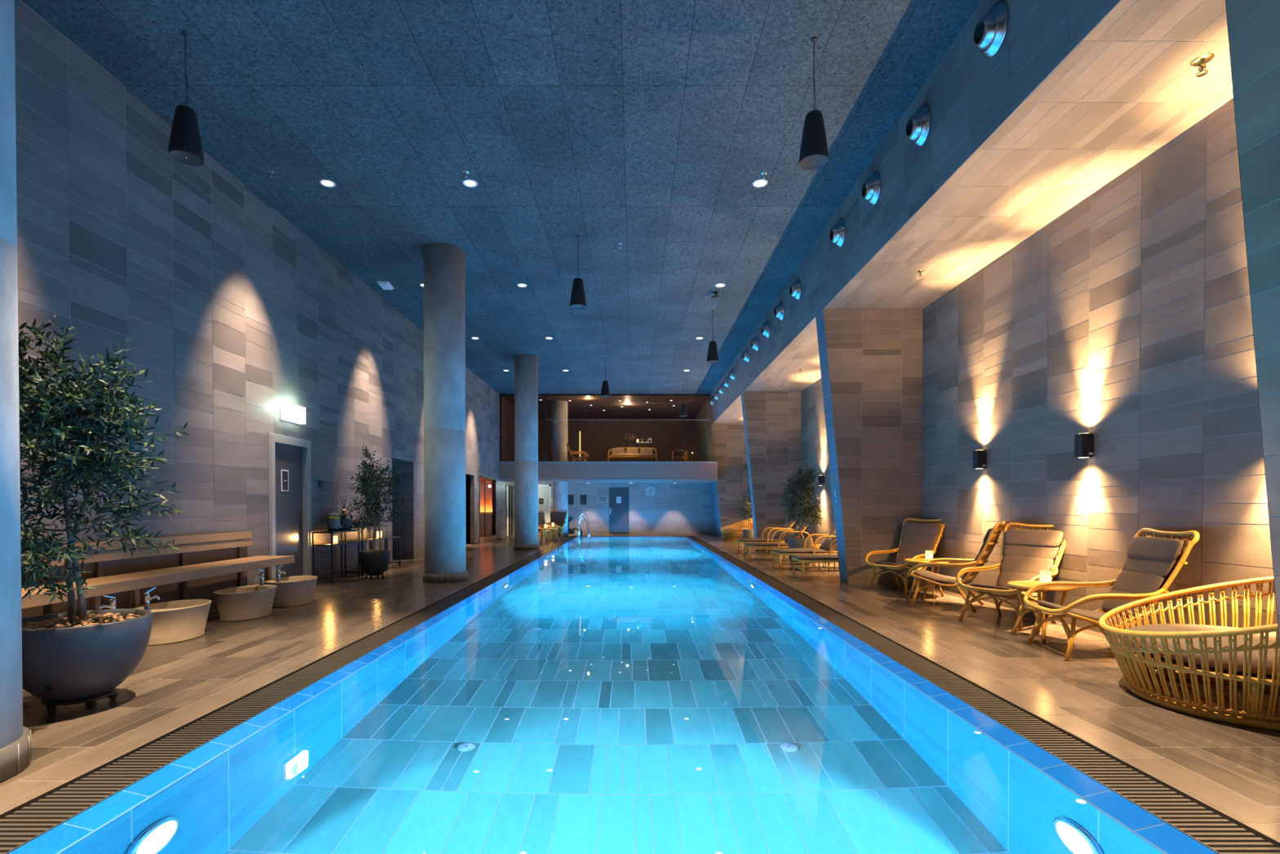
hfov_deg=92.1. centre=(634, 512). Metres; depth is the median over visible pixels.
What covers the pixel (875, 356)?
pier
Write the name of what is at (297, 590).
basin
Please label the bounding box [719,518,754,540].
daybed
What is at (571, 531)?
lounge chair
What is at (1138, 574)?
cushion
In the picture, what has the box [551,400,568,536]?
concrete column
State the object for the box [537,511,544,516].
cushion
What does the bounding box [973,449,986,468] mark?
wall lamp
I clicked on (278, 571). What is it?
tap
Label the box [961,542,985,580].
cushion
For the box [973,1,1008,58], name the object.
air nozzle
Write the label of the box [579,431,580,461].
floor lamp
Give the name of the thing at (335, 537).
candle lantern
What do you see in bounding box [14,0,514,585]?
wall
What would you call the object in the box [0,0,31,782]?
concrete column
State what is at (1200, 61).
sprinkler
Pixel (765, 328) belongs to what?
air nozzle
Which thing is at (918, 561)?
side table
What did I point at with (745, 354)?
air nozzle
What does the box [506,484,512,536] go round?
door
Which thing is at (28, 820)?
drain grate
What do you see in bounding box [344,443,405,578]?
tree
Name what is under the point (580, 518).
pool ladder
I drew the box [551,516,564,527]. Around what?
cushion
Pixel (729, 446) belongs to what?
pier
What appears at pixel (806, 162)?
grille
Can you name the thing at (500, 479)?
trim
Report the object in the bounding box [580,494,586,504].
notice board
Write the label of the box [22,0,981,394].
ceiling
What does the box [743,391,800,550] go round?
pier
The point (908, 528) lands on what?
cushion
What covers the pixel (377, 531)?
candle lantern
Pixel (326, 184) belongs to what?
recessed light
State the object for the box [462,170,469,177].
sprinkler
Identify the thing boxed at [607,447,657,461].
sofa
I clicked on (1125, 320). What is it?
wall
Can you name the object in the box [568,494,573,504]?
notice board
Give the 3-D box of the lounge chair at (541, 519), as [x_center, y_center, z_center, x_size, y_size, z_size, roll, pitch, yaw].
[-3.553,0.490,23.918,0.864,1.127,1.116,-1,1,-40]
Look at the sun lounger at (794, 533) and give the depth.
14.67 m
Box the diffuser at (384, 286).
[377,283,392,289]
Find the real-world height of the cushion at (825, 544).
0.656 m
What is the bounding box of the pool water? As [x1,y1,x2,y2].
[7,536,1217,853]
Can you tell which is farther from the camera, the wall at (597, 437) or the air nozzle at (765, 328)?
the wall at (597, 437)
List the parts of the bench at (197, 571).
leg, leg, panel, leg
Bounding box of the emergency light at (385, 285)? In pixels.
[377,280,393,289]
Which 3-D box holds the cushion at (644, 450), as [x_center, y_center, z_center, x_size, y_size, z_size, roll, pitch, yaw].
[0.544,-2.633,26.850,0.600,0.360,0.160,0,1,0]
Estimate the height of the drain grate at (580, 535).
0.099 m
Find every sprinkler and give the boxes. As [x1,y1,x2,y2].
[266,170,274,177]
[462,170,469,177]
[761,172,767,179]
[917,270,924,276]
[1190,53,1214,77]
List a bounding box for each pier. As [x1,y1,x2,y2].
[696,426,721,537]
[711,425,751,537]
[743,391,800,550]
[816,309,922,583]
[1225,0,1279,642]
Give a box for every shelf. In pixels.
[319,541,352,544]
[351,537,377,540]
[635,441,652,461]
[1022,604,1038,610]
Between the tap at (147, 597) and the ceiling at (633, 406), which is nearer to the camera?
the tap at (147, 597)
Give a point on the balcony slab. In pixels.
(507, 481)
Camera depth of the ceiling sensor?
12.86 m
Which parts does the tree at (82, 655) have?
pot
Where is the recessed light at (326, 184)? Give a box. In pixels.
[319,178,335,187]
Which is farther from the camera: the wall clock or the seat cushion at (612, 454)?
the wall clock
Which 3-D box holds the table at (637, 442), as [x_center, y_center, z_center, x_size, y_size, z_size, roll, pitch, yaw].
[0.449,-2.602,27.971,0.710,1.150,0.240,0,1,0]
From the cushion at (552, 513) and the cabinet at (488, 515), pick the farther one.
the cushion at (552, 513)
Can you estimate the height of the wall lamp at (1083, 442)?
0.256 m
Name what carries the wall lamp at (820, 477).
attached to the wall at (1125, 320)
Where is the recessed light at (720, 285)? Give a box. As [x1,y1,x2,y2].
[715,283,724,287]
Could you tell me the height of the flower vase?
0.768 m
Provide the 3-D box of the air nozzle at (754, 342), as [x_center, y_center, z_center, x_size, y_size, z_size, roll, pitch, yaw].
[3.032,-4.255,15.550,0.165,0.388,0.390,0,1,0]
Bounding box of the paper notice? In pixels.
[616,496,621,502]
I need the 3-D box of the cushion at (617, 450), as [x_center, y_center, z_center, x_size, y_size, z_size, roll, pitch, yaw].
[-0.696,-2.633,26.850,0.600,0.360,0.160,0,1,0]
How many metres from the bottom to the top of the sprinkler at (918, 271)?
0.066 m
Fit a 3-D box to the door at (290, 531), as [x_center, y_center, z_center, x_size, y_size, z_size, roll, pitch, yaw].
[-5.438,0.014,9.686,0.145,2.400,1.170,0,1,0]
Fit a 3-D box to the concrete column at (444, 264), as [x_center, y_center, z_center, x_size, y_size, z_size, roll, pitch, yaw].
[-3.330,-1.693,10.851,0.764,5.775,0.756,0,1,0]
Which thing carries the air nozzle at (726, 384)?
attached to the beam
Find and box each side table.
[537,527,554,543]
[546,525,559,540]
[904,558,949,599]
[1007,580,1077,641]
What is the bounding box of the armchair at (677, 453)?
[671,448,688,461]
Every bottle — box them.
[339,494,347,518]
[341,511,346,518]
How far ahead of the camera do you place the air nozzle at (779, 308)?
12.85 m
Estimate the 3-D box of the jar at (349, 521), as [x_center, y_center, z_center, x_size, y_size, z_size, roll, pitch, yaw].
[-5.170,0.159,11.063,0.216,0.245,0.216,0,1,0]
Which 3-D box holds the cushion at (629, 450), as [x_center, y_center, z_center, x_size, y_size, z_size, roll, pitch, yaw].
[-0.076,-2.633,26.850,0.600,0.360,0.160,0,1,0]
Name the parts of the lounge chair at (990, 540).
seat rail, arm, arm, panel, frame, rail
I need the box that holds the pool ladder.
[577,512,590,537]
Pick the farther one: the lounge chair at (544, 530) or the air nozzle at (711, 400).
the air nozzle at (711, 400)
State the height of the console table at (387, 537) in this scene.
0.659 m
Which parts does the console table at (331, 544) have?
leg, leg, frame rail, frame rail, frame rail, leg, leg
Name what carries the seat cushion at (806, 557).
on the sun lounger at (828, 557)
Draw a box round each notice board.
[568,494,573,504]
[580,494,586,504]
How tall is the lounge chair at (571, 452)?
1.127 m
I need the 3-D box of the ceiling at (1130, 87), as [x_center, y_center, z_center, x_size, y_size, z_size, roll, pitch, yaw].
[4.012,-3.465,14.409,1.676,0.003,22.100,0,1,0]
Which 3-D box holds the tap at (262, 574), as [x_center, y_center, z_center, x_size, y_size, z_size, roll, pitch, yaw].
[-4.630,0.802,7.613,0.060,0.212,0.184,0,1,0]
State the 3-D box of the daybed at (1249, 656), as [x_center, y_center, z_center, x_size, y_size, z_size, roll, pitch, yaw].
[4.070,0.829,4.140,1.519,0.900,1.520,1,1,41]
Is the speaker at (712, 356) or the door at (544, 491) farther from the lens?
the door at (544, 491)
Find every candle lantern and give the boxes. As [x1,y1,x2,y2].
[333,535,337,543]
[376,530,382,537]
[924,550,933,560]
[1039,570,1051,583]
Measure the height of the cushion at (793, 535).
0.656 m
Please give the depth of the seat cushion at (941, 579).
8.13 m
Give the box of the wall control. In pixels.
[318,480,323,486]
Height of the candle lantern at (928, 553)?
0.140 m
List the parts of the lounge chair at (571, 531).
seat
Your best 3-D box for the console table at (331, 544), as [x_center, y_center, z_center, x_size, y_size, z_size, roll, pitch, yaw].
[-5.175,0.758,10.750,0.335,0.884,1.025,0,1,0]
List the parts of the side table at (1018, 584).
leg, leg, leg, leg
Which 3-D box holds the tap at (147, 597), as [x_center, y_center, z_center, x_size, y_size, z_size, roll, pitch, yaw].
[-4.610,0.823,5.897,0.060,0.212,0.184,0,1,0]
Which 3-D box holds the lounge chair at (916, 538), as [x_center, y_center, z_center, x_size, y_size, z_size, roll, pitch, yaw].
[4.267,0.661,9.712,1.116,1.127,0.864,0,1,-32]
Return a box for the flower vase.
[625,433,636,447]
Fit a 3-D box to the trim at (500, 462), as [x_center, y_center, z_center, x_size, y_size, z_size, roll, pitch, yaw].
[-1.030,-2.000,24.813,8.740,0.085,0.130,0,1,0]
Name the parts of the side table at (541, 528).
leg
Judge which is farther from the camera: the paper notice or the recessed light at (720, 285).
the paper notice
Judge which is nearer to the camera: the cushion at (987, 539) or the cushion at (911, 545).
the cushion at (987, 539)
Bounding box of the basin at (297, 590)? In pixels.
[264,564,317,607]
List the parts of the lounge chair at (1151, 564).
arm, seat, seat rail, arm, panel, frame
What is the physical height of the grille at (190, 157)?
0.005 m
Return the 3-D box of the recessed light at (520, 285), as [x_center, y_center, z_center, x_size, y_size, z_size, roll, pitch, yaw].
[-2.270,-4.592,12.486,0.207,0.012,0.207,0,1,0]
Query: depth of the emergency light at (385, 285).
12.34 m
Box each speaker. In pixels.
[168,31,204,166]
[569,235,586,309]
[600,357,609,396]
[680,384,687,416]
[706,310,718,363]
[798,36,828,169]
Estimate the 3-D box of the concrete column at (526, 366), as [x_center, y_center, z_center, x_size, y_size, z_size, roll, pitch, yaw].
[-3.250,-1.786,18.580,0.764,5.775,0.756,0,1,0]
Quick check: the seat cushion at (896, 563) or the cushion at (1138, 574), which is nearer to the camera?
the cushion at (1138, 574)
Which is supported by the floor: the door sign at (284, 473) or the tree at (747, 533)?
the tree at (747, 533)
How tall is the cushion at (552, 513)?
0.203 m
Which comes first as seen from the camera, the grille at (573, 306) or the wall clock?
the grille at (573, 306)
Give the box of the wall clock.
[645,486,655,496]
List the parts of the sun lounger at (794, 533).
leg, seat frame, armrest, armrest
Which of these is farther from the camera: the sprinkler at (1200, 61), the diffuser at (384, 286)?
the diffuser at (384, 286)
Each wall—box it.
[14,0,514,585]
[466,475,470,543]
[480,478,492,534]
[502,396,514,461]
[537,418,697,461]
[537,483,713,533]
[751,98,1277,633]
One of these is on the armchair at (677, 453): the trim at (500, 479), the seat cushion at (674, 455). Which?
the seat cushion at (674, 455)
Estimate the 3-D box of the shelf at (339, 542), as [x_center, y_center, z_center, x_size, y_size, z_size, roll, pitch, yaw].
[-5.175,0.540,10.747,0.286,0.014,0.976,0,1,0]
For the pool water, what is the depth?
3.26 m
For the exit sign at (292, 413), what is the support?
attached to the wall at (233, 313)
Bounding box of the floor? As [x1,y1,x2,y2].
[0,533,1279,841]
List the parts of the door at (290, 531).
handle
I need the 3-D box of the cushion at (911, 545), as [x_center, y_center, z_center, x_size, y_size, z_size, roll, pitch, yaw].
[4.498,0.585,9.854,0.328,0.545,0.596,0,1,-32]
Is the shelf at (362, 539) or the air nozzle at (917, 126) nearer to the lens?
the air nozzle at (917, 126)
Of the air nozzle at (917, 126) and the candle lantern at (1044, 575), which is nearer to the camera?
the candle lantern at (1044, 575)
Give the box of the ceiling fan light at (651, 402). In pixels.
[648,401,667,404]
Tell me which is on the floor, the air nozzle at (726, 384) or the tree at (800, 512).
the tree at (800, 512)
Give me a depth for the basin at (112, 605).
5.45 m
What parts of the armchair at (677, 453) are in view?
arm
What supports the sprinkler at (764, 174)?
attached to the ceiling at (648, 127)
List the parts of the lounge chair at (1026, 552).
arm, seat, arm, seat rail, frame, panel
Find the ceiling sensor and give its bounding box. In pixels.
[711,291,719,299]
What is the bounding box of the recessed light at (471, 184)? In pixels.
[462,178,477,187]
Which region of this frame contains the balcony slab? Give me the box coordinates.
[499,463,717,483]
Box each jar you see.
[340,514,352,528]
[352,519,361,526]
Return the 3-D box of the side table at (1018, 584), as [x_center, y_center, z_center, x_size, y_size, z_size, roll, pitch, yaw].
[4.100,0.991,6.212,0.592,0.539,0.592,0,1,-17]
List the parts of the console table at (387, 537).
leg, leg, leg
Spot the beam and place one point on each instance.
(968, 95)
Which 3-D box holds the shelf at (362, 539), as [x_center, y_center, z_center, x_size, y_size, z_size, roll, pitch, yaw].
[-5.175,0.526,11.912,0.286,0.014,1.026,0,1,0]
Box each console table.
[311,528,359,585]
[344,524,386,577]
[370,536,400,570]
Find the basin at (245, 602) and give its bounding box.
[213,568,276,621]
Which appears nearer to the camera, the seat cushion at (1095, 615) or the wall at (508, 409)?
the seat cushion at (1095, 615)
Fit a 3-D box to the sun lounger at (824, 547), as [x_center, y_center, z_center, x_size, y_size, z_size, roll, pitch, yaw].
[3.873,0.657,12.789,1.945,1.038,0.734,0,1,0]
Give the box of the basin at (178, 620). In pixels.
[130,586,211,645]
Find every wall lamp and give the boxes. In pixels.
[817,475,824,485]
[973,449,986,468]
[1074,432,1093,457]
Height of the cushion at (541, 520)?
0.545 m
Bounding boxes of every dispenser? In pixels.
[327,511,342,530]
[340,511,354,529]
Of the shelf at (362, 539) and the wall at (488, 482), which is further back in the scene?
the wall at (488, 482)
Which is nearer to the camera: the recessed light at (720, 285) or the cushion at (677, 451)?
the recessed light at (720, 285)
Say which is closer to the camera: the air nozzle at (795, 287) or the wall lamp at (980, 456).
the wall lamp at (980, 456)
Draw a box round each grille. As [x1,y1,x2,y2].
[168,150,203,166]
[569,304,586,309]
[706,360,718,363]
[799,154,828,169]
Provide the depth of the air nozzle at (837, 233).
9.15 m
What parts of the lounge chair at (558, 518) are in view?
frame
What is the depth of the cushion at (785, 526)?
16.52 m
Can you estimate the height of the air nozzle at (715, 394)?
0.388 m
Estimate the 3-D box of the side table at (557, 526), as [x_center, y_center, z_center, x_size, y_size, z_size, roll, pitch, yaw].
[-3.060,0.788,23.111,0.592,0.539,0.592,0,1,-34]
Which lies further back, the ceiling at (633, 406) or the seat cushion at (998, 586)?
the ceiling at (633, 406)
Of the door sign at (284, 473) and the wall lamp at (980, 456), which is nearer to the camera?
the wall lamp at (980, 456)
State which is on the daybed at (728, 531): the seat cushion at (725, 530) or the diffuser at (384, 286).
the seat cushion at (725, 530)
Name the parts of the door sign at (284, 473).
panel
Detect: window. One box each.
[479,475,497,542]
[499,394,711,461]
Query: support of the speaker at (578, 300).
hanging from the ceiling at (648, 127)
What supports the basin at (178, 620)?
on the floor
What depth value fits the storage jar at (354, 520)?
11.44 m
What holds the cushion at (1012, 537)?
on the lounge chair at (1026, 552)
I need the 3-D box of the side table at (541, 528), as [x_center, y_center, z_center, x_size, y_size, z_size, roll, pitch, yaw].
[-3.060,0.809,21.361,0.592,0.539,0.592,0,1,-11]
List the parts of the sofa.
seat frame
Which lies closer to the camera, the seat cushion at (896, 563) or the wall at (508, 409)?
the seat cushion at (896, 563)
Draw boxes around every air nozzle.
[709,396,713,406]
[713,390,718,400]
[717,383,723,395]
[723,376,728,387]
[728,368,734,380]
[742,348,749,362]
[751,335,758,351]
[760,320,769,337]
[773,301,783,320]
[789,278,800,300]
[829,219,844,247]
[861,171,880,205]
[905,104,930,147]
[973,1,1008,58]
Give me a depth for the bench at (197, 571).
6.79 m
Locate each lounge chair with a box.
[537,510,557,539]
[537,524,549,541]
[546,510,567,537]
[566,441,589,461]
[568,515,582,535]
[865,517,944,594]
[906,521,1005,611]
[955,522,1066,631]
[1023,528,1199,661]
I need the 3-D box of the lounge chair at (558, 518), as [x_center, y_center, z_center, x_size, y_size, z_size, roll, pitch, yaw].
[-3.192,0.475,25.237,0.864,1.127,1.116,0,1,5]
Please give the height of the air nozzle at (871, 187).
0.388 m
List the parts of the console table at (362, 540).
leg, frame rail, leg, frame rail, frame rail, leg, leg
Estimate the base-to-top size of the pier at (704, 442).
4.620 m
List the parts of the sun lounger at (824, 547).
leg, leg, seat frame, armrest, armrest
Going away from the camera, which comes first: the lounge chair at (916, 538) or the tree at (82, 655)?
the tree at (82, 655)
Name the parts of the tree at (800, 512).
pot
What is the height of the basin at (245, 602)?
0.542 m
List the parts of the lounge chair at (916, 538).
arm, seat, arm, frame, panel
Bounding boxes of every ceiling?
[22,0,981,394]
[502,393,710,418]
[711,0,1233,425]
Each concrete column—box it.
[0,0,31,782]
[422,242,467,582]
[513,354,539,549]
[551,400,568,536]
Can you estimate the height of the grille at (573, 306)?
0.005 m
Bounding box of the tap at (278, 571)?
[275,564,285,582]
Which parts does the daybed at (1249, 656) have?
post, post, post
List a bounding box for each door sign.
[280,469,288,491]
[538,497,543,503]
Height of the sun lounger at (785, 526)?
1.038 m
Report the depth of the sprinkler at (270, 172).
8.24 m
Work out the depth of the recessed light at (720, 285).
12.48 m
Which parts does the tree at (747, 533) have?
pot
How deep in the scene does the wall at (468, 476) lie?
20.85 m
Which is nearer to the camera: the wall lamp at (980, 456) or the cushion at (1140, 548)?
the cushion at (1140, 548)
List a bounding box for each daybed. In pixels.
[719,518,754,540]
[1098,576,1279,730]
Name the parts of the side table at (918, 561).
leg, leg, leg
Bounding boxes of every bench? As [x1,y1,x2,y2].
[21,531,294,617]
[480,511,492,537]
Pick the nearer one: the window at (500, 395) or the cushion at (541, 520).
the cushion at (541, 520)
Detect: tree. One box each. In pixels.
[17,314,190,712]
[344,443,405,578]
[735,484,754,537]
[779,462,825,564]
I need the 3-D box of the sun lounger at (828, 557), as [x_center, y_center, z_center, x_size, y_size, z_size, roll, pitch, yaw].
[3.913,0.675,11.249,1.945,1.038,0.734,0,1,0]
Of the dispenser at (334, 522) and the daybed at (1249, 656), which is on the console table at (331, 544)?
the dispenser at (334, 522)
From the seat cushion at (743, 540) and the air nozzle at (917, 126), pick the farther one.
the seat cushion at (743, 540)
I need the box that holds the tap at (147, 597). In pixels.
[143,586,159,610]
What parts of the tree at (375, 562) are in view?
pot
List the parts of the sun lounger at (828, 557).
leg, leg, seat frame, armrest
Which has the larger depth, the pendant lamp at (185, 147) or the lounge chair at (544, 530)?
the lounge chair at (544, 530)
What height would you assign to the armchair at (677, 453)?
0.751 m
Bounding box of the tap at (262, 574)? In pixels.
[253,568,265,585]
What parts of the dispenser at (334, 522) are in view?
lid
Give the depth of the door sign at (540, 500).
28.01 m
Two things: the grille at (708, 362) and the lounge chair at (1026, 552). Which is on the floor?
the lounge chair at (1026, 552)
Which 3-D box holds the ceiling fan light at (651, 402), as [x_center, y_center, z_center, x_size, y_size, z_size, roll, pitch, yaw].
[1.000,-4.675,26.246,0.782,0.060,0.782,0,1,22]
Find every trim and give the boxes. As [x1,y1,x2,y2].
[499,461,717,463]
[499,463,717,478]
[499,479,718,479]
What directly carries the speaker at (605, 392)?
hanging from the ceiling at (648, 127)
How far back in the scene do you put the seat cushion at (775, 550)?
12.52 m
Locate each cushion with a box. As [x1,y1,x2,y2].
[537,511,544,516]
[537,516,545,529]
[550,511,565,516]
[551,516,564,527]
[609,453,654,456]
[611,447,625,453]
[625,447,639,453]
[640,447,653,453]
[673,448,685,455]
[673,454,686,457]
[723,528,747,532]
[737,537,777,542]
[743,542,787,546]
[772,548,827,553]
[773,517,793,539]
[784,519,806,543]
[792,554,838,559]
[819,527,836,551]
[874,561,918,569]
[896,533,937,566]
[902,522,940,535]
[913,568,961,584]
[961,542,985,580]
[970,583,1037,597]
[982,527,993,542]
[998,543,1059,591]
[1004,528,1063,546]
[1035,600,1123,624]
[1102,555,1175,616]
[1122,623,1279,675]
[1126,536,1183,561]
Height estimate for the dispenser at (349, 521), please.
0.328 m
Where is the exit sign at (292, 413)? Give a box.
[280,401,305,424]
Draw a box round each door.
[267,432,311,578]
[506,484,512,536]
[537,484,551,533]
[608,487,629,533]
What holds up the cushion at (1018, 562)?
on the lounge chair at (1026, 552)
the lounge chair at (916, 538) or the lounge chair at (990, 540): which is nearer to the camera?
the lounge chair at (990, 540)
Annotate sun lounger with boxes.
[737,517,811,555]
[743,519,821,560]
[771,527,838,570]
[791,538,839,579]
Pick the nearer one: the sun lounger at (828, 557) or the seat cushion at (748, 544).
the sun lounger at (828, 557)
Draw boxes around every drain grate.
[0,535,577,853]
[579,535,685,536]
[685,535,1279,853]
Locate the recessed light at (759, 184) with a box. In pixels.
[752,178,767,187]
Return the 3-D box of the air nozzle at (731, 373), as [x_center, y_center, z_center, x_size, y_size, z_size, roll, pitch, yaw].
[3.032,-4.299,19.200,0.165,0.388,0.390,0,1,0]
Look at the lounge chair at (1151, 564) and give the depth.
5.41 m
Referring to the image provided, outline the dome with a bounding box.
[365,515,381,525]
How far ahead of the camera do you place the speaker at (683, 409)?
22.71 m
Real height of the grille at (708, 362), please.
0.005 m
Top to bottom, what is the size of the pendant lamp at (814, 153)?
1.170 m
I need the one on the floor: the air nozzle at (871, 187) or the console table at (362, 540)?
the console table at (362, 540)
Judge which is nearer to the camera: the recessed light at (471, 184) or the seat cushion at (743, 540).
the recessed light at (471, 184)
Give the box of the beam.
[694,0,1121,439]
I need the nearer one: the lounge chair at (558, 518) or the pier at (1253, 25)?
the pier at (1253, 25)
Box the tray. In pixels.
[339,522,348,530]
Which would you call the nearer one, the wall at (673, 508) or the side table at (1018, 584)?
the side table at (1018, 584)
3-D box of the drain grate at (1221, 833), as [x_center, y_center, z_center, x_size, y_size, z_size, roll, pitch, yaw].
[2.393,1.219,13.466,0.314,0.099,26.261,0,1,0]
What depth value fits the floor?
4.79 m
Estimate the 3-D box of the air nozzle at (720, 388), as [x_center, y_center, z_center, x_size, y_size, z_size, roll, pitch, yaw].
[3.032,-4.329,21.700,0.165,0.388,0.390,0,1,0]
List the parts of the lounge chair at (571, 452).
arm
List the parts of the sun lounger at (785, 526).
seat frame, armrest, armrest, frame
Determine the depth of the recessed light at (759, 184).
8.52 m
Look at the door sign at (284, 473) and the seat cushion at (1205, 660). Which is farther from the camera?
the door sign at (284, 473)
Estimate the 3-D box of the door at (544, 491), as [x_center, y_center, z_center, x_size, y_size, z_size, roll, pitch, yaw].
[-4.120,-0.131,28.020,0.680,2.250,0.080,0,1,0]
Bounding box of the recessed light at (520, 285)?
[516,283,527,287]

